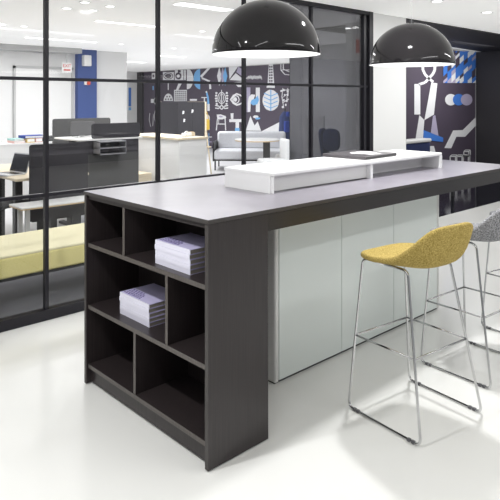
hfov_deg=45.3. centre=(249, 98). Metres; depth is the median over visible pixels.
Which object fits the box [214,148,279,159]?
seat cushion
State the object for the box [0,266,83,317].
floor
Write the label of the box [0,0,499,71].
ceiling
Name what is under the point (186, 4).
recessed light
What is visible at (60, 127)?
screen
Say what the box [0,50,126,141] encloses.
wall
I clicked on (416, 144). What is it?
table
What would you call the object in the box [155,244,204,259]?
book
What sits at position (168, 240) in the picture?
print
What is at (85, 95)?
column
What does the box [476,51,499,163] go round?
wall
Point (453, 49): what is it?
wall
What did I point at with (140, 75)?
column
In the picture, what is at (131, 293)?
print
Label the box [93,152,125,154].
shelf
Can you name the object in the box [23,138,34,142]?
book
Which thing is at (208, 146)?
wooden easel
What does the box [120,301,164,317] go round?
book
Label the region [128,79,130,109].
poster
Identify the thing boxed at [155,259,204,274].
book
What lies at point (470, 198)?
wall
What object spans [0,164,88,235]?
desk
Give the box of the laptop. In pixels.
[0,153,28,176]
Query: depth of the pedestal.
8.18 m
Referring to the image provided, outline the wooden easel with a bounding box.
[206,130,211,173]
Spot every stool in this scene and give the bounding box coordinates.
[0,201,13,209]
[348,222,481,445]
[420,209,499,388]
[481,210,499,332]
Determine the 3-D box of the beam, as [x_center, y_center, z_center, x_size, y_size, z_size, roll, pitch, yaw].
[3.393,-0.992,9.960,5.613,0.020,1.719,0,0,-43]
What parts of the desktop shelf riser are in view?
panel, panel, panel, panel, panel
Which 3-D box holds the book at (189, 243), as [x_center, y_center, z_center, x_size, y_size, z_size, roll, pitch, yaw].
[-0.285,0.688,2.859,0.213,0.022,0.275,0,0,-43]
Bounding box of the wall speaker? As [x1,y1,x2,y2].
[82,55,90,65]
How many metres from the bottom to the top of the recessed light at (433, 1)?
0.006 m
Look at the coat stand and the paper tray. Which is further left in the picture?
the paper tray
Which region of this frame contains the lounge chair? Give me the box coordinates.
[257,138,288,162]
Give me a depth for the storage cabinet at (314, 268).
3.65 m
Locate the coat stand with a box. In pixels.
[279,108,288,138]
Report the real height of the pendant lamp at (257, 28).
0.742 m
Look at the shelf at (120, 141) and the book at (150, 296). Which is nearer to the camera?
the book at (150, 296)
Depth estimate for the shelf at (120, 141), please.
7.28 m
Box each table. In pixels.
[9,195,83,232]
[235,138,279,157]
[406,138,453,195]
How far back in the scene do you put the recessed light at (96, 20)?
7.89 m
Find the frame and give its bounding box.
[0,0,372,332]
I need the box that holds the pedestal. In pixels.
[139,171,151,181]
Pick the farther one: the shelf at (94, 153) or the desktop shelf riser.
the shelf at (94, 153)
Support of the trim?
attached to the wall at (111, 96)
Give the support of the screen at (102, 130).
on the desk at (114, 169)
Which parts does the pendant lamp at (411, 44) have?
lamp shade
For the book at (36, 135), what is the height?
0.039 m
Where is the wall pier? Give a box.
[373,13,405,150]
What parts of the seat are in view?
rail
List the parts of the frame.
rail, cross rail, cross rail, rail, tinted glass pane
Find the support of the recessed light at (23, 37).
in the ceiling
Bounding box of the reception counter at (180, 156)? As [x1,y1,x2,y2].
[139,133,208,180]
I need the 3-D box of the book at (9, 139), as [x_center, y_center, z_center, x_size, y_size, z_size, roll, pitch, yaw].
[-3.580,0.618,9.153,0.160,0.030,0.250,0,0,-43]
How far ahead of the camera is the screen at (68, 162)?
6.51 m
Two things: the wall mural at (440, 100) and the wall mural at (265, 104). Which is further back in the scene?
the wall mural at (265, 104)
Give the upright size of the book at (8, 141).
0.034 m
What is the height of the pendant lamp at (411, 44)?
0.742 m
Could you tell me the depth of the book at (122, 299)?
3.02 m
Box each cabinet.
[0,141,51,196]
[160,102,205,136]
[268,195,438,383]
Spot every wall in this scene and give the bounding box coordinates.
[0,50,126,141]
[127,71,136,122]
[439,182,499,216]
[453,49,475,161]
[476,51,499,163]
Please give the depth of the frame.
6.26 m
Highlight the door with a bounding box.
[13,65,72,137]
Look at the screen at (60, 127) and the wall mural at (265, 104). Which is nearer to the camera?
the screen at (60, 127)
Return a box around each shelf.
[93,146,125,148]
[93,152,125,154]
[94,140,125,142]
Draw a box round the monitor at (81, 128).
[70,121,94,137]
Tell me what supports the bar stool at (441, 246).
on the floor at (63, 437)
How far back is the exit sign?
11.64 m
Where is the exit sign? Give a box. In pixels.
[62,53,71,72]
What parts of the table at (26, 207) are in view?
leg, leg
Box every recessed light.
[23,37,96,42]
[95,20,161,26]
[173,2,234,10]
[430,0,443,2]
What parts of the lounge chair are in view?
seat, backrest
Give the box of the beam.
[406,18,499,51]
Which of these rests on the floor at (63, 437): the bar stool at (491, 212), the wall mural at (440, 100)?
the bar stool at (491, 212)
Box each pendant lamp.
[212,0,320,57]
[369,0,454,66]
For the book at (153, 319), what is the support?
on the book at (161, 321)
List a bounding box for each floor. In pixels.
[0,201,499,499]
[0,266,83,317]
[5,148,256,234]
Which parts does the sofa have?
frame, frame, backrest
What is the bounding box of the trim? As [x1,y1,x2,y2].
[0,43,81,53]
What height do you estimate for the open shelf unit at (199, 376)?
1.040 m
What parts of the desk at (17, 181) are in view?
leg, leg, leg, leg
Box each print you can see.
[124,289,144,298]
[160,237,182,244]
[350,151,380,154]
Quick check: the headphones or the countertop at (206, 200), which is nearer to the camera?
the countertop at (206, 200)
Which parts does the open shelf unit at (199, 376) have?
panel, panel, shelf, shelf, shelf, panel, panel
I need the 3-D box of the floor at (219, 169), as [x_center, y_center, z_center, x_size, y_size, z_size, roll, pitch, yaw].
[-5.324,1.593,12.041,15.500,0.050,14.050,0,0,-43]
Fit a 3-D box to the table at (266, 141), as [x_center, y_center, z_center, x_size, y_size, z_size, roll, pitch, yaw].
[0.148,1.193,12.238,0.920,0.750,0.920,0,0,0]
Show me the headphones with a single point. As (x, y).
(184, 134)
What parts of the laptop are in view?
lid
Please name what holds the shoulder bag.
hanging from the wooden easel
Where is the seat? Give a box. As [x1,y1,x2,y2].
[0,223,83,282]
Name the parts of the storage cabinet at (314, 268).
panel, door, door, door, panel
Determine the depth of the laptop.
6.74 m
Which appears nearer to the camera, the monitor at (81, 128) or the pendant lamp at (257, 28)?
the pendant lamp at (257, 28)
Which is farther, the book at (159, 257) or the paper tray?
the paper tray
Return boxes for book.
[7,138,23,140]
[7,140,24,142]
[18,134,42,137]
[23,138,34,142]
[119,296,164,313]
[120,283,164,308]
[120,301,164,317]
[120,305,164,322]
[120,309,164,327]
[155,233,204,254]
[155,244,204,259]
[155,249,204,264]
[155,254,204,269]
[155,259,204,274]
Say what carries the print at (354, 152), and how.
on the catalogue
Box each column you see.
[75,49,96,117]
[137,72,143,132]
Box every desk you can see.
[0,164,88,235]
[54,136,142,225]
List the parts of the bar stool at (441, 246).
foot rail, foot rail, leg frame, foot rail, foot rail, leg frame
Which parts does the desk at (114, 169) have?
panel, panel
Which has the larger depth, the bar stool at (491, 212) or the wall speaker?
the wall speaker
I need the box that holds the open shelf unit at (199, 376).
[84,195,267,470]
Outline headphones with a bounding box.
[181,131,191,136]
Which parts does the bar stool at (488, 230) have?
foot rail, foot rail, leg frame, foot rail, foot rail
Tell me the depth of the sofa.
13.72 m
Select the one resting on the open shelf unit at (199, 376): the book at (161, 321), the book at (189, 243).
the book at (161, 321)
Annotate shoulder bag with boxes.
[206,111,209,129]
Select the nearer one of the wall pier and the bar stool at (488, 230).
the bar stool at (488, 230)
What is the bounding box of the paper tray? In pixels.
[93,140,125,154]
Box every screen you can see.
[29,142,87,229]
[52,118,109,143]
[91,122,139,138]
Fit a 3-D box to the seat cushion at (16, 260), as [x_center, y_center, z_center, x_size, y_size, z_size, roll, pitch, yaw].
[-1.894,1.240,4.753,2.950,0.155,0.700,0,0,-43]
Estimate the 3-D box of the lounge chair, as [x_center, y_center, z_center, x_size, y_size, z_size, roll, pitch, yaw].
[0.455,1.168,11.526,0.560,0.800,0.440,0,0,-15]
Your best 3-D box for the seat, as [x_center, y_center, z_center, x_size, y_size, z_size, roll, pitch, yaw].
[-1.894,1.358,4.753,2.950,0.420,0.700,0,0,-43]
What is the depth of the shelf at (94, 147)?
7.21 m
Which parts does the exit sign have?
sign panel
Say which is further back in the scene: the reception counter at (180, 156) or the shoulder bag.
the shoulder bag
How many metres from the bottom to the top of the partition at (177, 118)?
1.520 m
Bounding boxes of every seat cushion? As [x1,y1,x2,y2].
[0,244,83,279]
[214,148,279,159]
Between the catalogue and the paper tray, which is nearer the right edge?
the catalogue
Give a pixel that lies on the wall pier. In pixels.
(389, 83)
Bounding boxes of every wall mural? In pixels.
[144,63,288,148]
[406,50,475,161]
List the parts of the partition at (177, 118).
door, door, edge panel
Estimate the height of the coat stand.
1.350 m
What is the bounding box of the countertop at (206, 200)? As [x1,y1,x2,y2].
[84,160,499,230]
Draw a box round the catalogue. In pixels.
[323,150,396,159]
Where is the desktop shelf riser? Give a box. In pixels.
[224,149,441,193]
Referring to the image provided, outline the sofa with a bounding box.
[213,131,285,169]
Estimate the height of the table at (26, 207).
0.500 m
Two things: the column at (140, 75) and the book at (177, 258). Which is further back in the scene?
the column at (140, 75)
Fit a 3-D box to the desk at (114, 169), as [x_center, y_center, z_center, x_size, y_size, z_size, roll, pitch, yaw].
[-1.923,1.026,7.623,0.890,1.085,0.650,0,0,-43]
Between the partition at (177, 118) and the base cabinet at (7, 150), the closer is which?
the base cabinet at (7, 150)
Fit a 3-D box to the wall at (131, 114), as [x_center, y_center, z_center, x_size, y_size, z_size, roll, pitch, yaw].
[-6.165,0.283,20.258,5.500,2.570,0.100,0,0,-43]
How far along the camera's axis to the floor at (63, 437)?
2.87 m

